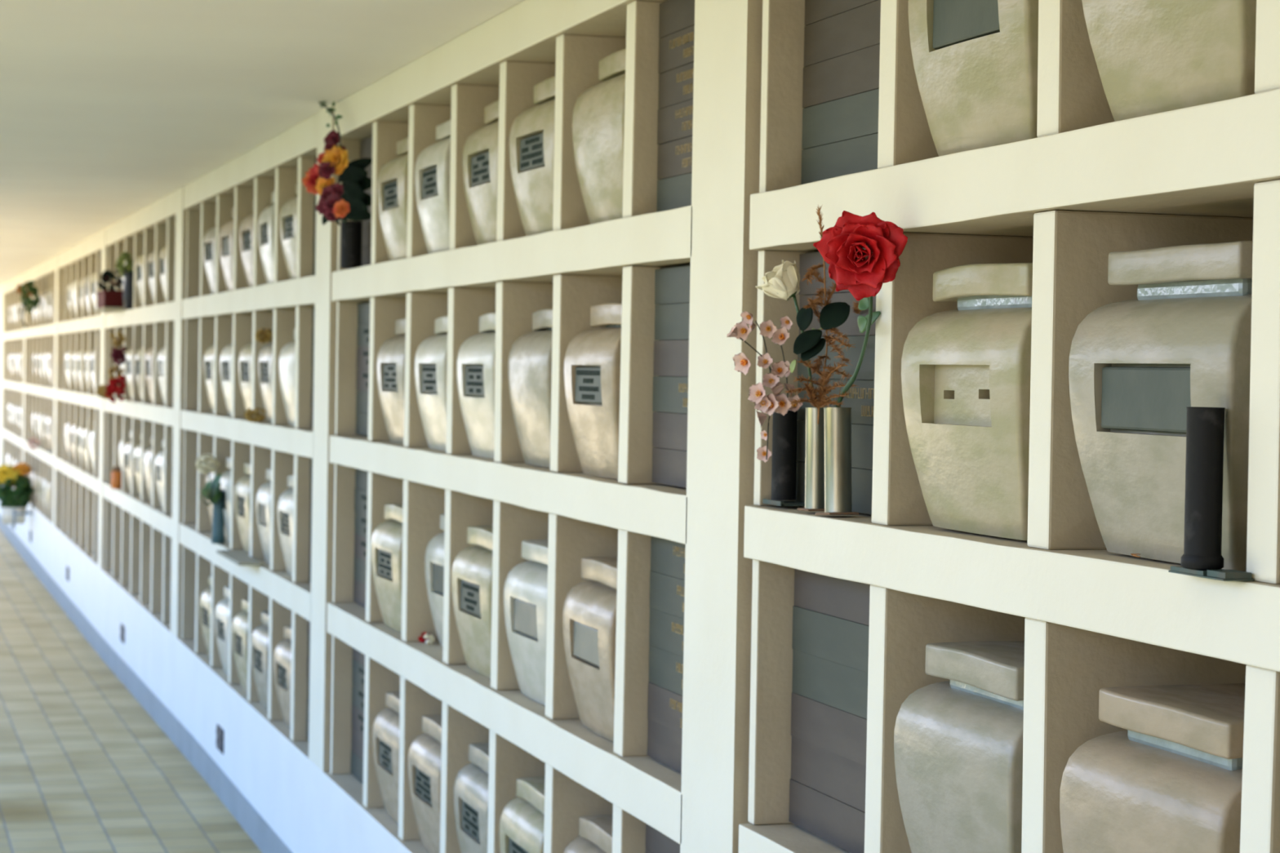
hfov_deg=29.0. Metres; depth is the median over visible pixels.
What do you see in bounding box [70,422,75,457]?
urn
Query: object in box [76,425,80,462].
urn
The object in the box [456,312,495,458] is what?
urn
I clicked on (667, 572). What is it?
panel
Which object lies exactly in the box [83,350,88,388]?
urn
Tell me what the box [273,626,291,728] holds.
urn
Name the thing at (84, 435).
urn
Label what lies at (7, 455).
urn
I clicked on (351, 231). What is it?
tube
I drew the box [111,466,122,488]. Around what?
candle
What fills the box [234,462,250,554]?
urn
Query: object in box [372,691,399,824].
urn
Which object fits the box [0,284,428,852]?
wall
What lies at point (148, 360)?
urn
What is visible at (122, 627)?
air vent
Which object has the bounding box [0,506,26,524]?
basket
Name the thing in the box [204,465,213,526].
urn
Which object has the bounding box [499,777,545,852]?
urn
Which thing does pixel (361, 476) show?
panel
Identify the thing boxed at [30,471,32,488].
urn
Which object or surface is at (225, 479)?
urn
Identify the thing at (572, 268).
bay
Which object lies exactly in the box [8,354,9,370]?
urn
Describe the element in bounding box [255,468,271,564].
urn
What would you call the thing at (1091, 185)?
bay
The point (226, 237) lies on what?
urn
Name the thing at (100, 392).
dried flower
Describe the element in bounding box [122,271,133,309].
bud vase
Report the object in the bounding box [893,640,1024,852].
urn
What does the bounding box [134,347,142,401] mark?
urn
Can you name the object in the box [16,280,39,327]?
flower bouquet
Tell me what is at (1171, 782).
urn
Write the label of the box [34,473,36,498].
urn
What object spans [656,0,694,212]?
panel
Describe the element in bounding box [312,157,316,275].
panel
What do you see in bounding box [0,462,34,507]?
plant
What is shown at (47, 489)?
urn
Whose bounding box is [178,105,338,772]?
bay
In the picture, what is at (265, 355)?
urn
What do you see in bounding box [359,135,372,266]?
panel
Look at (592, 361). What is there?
urn
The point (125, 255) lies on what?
flower
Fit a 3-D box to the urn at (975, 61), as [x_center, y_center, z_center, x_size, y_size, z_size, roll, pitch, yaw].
[0.594,-0.599,3.638,0.275,0.399,0.411,1,1,-17]
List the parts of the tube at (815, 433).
plate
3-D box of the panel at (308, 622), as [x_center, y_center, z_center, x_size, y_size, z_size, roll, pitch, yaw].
[-1.163,0.932,9.003,0.031,0.478,0.404,1,1,-17]
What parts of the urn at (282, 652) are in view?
lid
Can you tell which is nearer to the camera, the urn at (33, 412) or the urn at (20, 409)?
the urn at (33, 412)
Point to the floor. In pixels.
(85, 767)
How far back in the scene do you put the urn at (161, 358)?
13.55 m
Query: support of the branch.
in the tube at (784, 428)
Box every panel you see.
[306,620,310,742]
[308,457,312,582]
[311,307,315,427]
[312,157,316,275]
[350,647,364,783]
[353,468,368,607]
[355,301,369,435]
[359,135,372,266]
[645,823,679,852]
[647,536,685,773]
[651,264,690,488]
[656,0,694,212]
[788,568,870,852]
[795,248,875,515]
[800,0,880,184]
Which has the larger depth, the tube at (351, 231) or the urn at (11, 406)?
the urn at (11, 406)
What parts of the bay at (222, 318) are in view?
rail, rail, rail, post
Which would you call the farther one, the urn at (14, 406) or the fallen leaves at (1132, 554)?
the urn at (14, 406)
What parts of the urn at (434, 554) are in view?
lid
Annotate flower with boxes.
[27,437,40,449]
[97,384,112,399]
[115,251,133,276]
[195,453,222,506]
[244,407,266,422]
[254,328,273,343]
[417,631,435,644]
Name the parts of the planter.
bracket leg, bracket arm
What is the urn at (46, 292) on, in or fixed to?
on the bay at (42, 336)
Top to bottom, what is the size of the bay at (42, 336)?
2.290 m
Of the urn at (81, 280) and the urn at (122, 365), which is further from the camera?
the urn at (81, 280)
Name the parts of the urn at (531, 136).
lid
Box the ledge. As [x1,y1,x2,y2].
[93,306,124,311]
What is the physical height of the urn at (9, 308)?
0.384 m
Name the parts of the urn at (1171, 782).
lid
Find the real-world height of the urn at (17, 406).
0.383 m
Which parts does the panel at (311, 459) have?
plate, plate, plate, plate, plate, plate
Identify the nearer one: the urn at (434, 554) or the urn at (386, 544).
the urn at (434, 554)
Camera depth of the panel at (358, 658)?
8.35 m
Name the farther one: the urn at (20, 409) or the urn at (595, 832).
the urn at (20, 409)
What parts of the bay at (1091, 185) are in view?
rail, rail, rail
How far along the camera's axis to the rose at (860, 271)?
3.72 m
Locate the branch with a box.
[727,311,802,462]
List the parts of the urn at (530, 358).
lid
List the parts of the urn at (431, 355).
lid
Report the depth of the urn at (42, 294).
23.00 m
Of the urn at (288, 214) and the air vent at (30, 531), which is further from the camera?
the air vent at (30, 531)
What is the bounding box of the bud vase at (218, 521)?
[211,490,224,543]
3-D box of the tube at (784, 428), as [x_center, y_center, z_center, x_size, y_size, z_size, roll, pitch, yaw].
[0.261,0.052,4.378,0.058,0.172,0.095,1,1,-17]
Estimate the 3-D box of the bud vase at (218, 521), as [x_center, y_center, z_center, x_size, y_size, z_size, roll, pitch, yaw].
[-1.894,0.408,11.116,0.068,0.235,0.068,1,1,-17]
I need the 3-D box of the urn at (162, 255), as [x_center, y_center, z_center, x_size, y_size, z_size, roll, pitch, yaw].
[-2.479,-0.865,13.561,0.287,0.387,0.411,1,1,-17]
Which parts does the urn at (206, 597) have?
lid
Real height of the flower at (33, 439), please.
0.114 m
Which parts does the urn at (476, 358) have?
lid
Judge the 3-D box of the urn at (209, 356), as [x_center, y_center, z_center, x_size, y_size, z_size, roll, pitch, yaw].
[-1.898,-0.253,11.677,0.287,0.383,0.411,1,1,-17]
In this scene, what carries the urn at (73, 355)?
on the bay at (81, 500)
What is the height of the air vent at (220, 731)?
0.104 m
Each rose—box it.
[755,259,849,407]
[813,210,907,407]
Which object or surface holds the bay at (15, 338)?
on the wall
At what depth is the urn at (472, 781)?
6.54 m
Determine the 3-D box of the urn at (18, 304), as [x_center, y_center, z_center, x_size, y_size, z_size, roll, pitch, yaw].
[-6.566,-1.232,26.702,0.287,0.384,0.411,1,1,-18]
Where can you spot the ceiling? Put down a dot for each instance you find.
(108, 108)
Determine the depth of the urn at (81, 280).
18.78 m
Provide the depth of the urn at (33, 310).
24.08 m
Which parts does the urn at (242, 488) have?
lid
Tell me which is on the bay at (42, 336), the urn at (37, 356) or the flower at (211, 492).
the urn at (37, 356)
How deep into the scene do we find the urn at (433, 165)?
6.99 m
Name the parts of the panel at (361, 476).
plate, plate, plate, plate, plate, plate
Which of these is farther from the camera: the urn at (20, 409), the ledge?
the urn at (20, 409)
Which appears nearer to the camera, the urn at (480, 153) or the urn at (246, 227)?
the urn at (480, 153)
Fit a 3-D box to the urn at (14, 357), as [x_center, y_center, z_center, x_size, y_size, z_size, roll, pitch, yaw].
[-6.756,-0.691,27.274,0.287,0.384,0.411,1,1,-17]
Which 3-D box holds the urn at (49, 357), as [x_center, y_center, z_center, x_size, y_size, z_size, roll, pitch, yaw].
[-5.092,-0.540,21.907,0.287,0.383,0.411,1,1,-18]
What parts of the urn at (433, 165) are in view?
lid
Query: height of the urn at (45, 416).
0.383 m
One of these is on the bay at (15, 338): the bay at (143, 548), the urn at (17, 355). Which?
the urn at (17, 355)
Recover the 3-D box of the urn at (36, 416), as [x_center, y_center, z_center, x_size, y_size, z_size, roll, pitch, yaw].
[-5.627,-0.016,23.630,0.275,0.384,0.411,1,1,-18]
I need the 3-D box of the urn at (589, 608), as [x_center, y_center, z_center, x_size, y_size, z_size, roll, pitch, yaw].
[0.003,0.491,5.517,0.275,0.387,0.411,1,1,-16]
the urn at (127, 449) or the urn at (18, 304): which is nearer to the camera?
the urn at (127, 449)
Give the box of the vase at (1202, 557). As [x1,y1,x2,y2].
[1168,406,1254,581]
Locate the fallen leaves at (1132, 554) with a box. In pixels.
[1130,553,1140,557]
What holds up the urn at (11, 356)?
on the bay at (15, 338)
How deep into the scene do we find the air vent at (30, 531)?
23.88 m
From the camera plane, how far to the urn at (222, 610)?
11.11 m
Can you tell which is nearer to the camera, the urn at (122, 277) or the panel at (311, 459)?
the panel at (311, 459)
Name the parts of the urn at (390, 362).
lid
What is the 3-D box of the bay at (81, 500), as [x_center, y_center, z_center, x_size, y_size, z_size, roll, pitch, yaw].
[-4.093,-0.242,18.769,0.340,2.290,4.375,1,1,-17]
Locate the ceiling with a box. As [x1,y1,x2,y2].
[0,0,524,285]
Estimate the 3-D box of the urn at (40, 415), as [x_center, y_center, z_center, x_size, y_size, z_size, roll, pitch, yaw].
[-5.458,-0.001,23.055,0.275,0.387,0.411,1,1,-17]
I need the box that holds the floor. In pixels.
[0,528,262,852]
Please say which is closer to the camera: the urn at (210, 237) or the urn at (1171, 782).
the urn at (1171, 782)
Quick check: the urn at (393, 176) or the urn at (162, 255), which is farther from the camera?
the urn at (162, 255)
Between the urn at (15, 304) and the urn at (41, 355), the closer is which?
the urn at (41, 355)
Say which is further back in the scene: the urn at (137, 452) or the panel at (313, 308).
the urn at (137, 452)
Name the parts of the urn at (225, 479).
lid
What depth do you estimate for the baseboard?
12.77 m
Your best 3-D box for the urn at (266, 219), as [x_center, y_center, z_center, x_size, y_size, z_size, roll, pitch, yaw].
[-1.382,-0.765,10.004,0.287,0.387,0.411,1,1,-16]
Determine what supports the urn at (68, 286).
on the bay at (81, 500)
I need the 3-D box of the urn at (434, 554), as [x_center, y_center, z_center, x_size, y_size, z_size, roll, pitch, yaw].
[-0.444,0.450,7.089,0.275,0.383,0.411,1,1,-18]
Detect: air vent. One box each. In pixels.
[29,530,31,542]
[66,566,69,581]
[120,623,124,644]
[215,724,224,754]
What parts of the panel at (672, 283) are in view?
plate, plate, plate, plate, plate, plate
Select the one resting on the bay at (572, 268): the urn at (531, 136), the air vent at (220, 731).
the urn at (531, 136)
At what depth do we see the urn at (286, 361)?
9.45 m
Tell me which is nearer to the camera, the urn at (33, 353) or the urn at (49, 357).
the urn at (49, 357)
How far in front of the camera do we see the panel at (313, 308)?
9.13 m
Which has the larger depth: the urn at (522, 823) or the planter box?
the planter box
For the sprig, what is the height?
0.389 m
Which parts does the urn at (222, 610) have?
lid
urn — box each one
[5,453,8,466]
[7,403,8,421]
[8,304,10,321]
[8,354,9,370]
[9,353,12,374]
[9,404,12,422]
[11,304,13,321]
[13,302,16,324]
[13,353,15,373]
[13,405,14,422]
[16,352,18,376]
[16,406,17,426]
[17,301,19,319]
[18,352,22,377]
[18,406,21,430]
[20,301,22,319]
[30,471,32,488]
[31,412,33,431]
[32,296,35,323]
[32,353,34,373]
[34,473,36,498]
[35,293,39,319]
[35,352,38,376]
[35,412,37,435]
[37,475,40,505]
[38,413,41,439]
[40,292,43,320]
[40,352,42,378]
[41,478,45,508]
[43,414,46,439]
[44,290,47,319]
[44,351,47,377]
[45,474,50,513]
[47,351,51,384]
[47,415,50,446]
[48,288,52,321]
[64,350,69,386]
[64,422,68,455]
[66,283,70,311]
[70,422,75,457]
[71,279,76,314]
[71,350,75,384]
[76,350,81,389]
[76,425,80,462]
[79,278,82,311]
[81,419,87,469]
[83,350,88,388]
[84,274,89,314]
[88,349,95,391]
[88,420,94,470]
[90,271,96,315]
[118,439,122,472]
[119,364,123,382]
[120,264,124,290]
[124,347,133,399]
[124,431,131,493]
[133,433,142,497]
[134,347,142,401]
[135,253,143,306]
[143,436,152,503]
[144,346,153,403]
[146,250,155,304]
[155,439,164,509]
[156,346,165,404]
[158,245,166,302]
[200,575,211,657]
[203,216,216,293]
[203,344,214,413]
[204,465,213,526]
[214,586,229,675]
[218,207,234,290]
[219,343,232,416]
[219,457,231,543]
[231,598,248,693]
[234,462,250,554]
[238,342,252,410]
[239,200,253,287]
[250,611,269,711]
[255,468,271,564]
[257,191,275,284]
[257,329,273,422]
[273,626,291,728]
[277,475,293,575]
[278,328,295,426]
[280,183,297,279]
[370,503,403,633]
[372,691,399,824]
[376,317,405,444]
[377,137,408,260]
[408,714,441,852]
[414,120,450,253]
[414,315,448,450]
[425,514,444,646]
[451,525,493,679]
[453,742,488,852]
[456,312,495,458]
[462,99,499,244]
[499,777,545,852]
[503,539,548,705]
[507,308,552,467]
[509,75,555,235]
[562,556,617,742]
[563,814,613,852]
[564,302,622,479]
[572,48,626,224]
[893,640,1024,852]
[901,262,1032,540]
[907,0,1038,155]
[1059,683,1245,852]
[1068,240,1253,571]
[1081,0,1256,120]
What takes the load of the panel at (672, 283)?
on the bay at (572, 268)
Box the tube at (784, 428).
[762,409,804,506]
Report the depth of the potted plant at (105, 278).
15.57 m
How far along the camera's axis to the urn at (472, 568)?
6.51 m
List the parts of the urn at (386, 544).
lid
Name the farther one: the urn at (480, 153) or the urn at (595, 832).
the urn at (480, 153)
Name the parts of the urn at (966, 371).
lid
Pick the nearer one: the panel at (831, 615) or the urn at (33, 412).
the panel at (831, 615)
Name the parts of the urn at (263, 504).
lid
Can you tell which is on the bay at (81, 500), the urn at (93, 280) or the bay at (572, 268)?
the urn at (93, 280)
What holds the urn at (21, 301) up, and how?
on the bay at (15, 338)
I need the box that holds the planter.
[0,506,32,529]
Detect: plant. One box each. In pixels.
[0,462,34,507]
[97,269,123,290]
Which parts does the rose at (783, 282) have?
stem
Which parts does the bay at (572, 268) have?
rail, rail, rail, post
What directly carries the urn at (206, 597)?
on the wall
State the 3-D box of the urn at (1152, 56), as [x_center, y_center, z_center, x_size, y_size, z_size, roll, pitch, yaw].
[0.760,-0.586,3.106,0.275,0.396,0.411,1,1,-17]
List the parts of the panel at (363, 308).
plate, plate, plate, plate, plate, plate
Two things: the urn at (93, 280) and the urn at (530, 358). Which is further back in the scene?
the urn at (93, 280)
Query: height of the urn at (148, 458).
0.383 m
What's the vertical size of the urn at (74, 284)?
0.383 m
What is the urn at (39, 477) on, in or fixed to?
on the wall
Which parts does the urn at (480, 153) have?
lid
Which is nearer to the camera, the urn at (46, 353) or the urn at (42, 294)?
the urn at (46, 353)
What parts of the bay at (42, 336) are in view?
rail, rail, rail, post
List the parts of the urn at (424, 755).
lid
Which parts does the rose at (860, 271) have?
stem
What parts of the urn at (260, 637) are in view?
lid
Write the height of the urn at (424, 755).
0.387 m
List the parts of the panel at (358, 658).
plate, plate, plate, plate, plate, plate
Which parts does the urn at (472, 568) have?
lid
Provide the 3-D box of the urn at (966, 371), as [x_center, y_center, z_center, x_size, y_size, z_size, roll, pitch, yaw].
[0.585,-0.041,3.651,0.275,0.396,0.411,1,1,-17]
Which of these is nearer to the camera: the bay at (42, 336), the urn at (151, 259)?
the urn at (151, 259)
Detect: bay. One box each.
[2,271,27,488]
[24,254,60,526]
[55,228,108,568]
[102,186,186,638]
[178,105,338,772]
[326,0,762,852]
[738,0,1279,852]
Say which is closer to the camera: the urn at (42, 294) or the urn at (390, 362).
the urn at (390, 362)
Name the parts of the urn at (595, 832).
lid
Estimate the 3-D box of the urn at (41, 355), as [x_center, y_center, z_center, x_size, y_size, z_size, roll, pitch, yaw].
[-5.441,-0.572,23.046,0.287,0.383,0.411,1,1,-17]
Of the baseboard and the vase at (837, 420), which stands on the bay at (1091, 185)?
the vase at (837, 420)
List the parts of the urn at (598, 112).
lid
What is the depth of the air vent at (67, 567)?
19.37 m
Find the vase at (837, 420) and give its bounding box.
[815,407,858,515]
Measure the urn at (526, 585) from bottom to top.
0.383 m
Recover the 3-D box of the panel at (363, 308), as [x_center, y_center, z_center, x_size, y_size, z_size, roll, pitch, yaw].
[-0.869,-0.191,8.166,0.032,0.450,0.579,1,1,-17]
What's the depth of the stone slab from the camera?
10.14 m
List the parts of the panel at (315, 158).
plate, plate, plate, plate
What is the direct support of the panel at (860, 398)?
on the bay at (1091, 185)
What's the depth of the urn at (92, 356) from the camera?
17.63 m
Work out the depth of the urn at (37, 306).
23.51 m
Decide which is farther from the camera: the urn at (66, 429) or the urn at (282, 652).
the urn at (66, 429)
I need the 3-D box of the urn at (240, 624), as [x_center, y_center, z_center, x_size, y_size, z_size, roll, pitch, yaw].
[-1.585,0.939,10.577,0.275,0.383,0.411,1,1,-17]
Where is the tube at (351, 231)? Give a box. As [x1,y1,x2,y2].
[340,221,362,268]
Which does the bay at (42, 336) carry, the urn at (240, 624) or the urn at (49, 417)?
the urn at (49, 417)
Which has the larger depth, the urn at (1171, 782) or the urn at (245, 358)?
the urn at (245, 358)
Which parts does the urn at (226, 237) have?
lid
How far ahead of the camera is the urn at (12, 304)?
27.76 m
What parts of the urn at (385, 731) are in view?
lid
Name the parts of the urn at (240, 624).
lid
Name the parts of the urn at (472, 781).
lid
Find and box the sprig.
[784,204,862,424]
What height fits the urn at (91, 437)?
0.387 m
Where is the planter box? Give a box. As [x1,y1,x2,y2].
[96,289,124,308]
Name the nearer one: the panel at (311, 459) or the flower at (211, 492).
the panel at (311, 459)
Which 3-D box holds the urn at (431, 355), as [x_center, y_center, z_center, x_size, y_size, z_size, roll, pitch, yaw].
[-0.471,-0.124,7.078,0.287,0.384,0.411,1,1,-17]
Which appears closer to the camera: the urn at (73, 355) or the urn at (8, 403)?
the urn at (73, 355)
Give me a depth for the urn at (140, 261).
14.61 m
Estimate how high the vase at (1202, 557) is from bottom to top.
0.196 m
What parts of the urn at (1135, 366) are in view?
lid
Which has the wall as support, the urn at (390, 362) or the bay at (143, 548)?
the bay at (143, 548)
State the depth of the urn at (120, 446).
15.77 m
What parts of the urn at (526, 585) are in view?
lid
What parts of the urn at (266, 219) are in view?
lid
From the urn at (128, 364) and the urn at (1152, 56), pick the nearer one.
the urn at (1152, 56)
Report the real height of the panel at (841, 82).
0.444 m
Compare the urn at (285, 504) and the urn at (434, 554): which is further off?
the urn at (285, 504)
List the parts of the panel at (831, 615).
plate, plate, plate, plate, plate, plate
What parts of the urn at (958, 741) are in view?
lid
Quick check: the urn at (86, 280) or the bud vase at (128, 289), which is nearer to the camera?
the bud vase at (128, 289)
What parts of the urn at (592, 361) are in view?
lid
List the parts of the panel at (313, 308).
plate, plate, plate, plate, plate, plate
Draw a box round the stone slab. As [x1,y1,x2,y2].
[216,550,262,565]
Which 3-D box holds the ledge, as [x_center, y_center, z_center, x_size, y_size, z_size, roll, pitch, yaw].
[-3.349,-0.740,15.628,0.133,0.014,0.800,1,1,-17]
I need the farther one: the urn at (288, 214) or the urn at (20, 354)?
the urn at (20, 354)
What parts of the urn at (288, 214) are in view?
lid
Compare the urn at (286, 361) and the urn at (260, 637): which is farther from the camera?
the urn at (260, 637)
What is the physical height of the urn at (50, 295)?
0.384 m
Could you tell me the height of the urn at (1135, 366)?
0.395 m
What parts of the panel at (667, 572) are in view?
plate, plate, plate, plate, plate, plate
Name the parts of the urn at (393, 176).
lid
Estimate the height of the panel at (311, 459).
0.470 m
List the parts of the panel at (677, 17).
plate, plate, plate, plate, plate, plate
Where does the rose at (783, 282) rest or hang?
in the tube at (815, 433)
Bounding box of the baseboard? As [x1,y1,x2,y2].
[0,515,292,852]
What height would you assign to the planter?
0.210 m
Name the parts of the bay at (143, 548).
rail, rail, rail, post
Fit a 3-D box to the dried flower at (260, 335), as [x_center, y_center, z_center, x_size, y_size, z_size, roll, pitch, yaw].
[-1.515,-0.368,10.024,0.096,0.064,0.079,1,1,-17]
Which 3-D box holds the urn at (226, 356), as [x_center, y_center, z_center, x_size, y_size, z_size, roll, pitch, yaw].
[-1.724,-0.238,11.121,0.287,0.384,0.411,1,1,-18]
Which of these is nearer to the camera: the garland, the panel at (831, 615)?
the panel at (831, 615)
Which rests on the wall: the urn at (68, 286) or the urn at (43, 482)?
the urn at (43, 482)
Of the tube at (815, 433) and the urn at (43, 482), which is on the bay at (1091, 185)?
the tube at (815, 433)
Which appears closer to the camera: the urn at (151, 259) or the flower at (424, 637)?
the flower at (424, 637)
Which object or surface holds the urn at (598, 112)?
on the bay at (572, 268)
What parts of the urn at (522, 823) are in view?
lid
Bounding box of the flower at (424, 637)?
[417,631,435,644]
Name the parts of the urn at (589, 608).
lid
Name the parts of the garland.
cord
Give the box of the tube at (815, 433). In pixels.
[797,407,824,511]
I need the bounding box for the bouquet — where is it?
[301,101,372,226]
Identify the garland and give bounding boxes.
[105,332,127,403]
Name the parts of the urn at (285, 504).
lid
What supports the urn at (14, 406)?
on the bay at (15, 338)
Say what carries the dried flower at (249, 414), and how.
on the bay at (222, 318)
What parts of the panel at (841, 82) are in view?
plate, plate, plate, plate, plate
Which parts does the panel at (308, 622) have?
plate, plate, plate, plate, plate, plate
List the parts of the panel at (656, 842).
plate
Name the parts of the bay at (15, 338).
rail, rail, rail, post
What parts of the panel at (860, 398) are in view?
plate, plate, plate, plate, plate, plate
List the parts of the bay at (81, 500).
rail, rail, rail, post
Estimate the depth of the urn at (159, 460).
13.55 m
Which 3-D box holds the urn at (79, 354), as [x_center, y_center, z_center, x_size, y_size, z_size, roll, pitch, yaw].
[-4.129,-0.454,18.814,0.287,0.384,0.411,1,1,-17]
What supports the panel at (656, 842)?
attached to the bay at (572, 268)
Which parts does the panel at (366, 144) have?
plate, plate, plate, plate, plate, plate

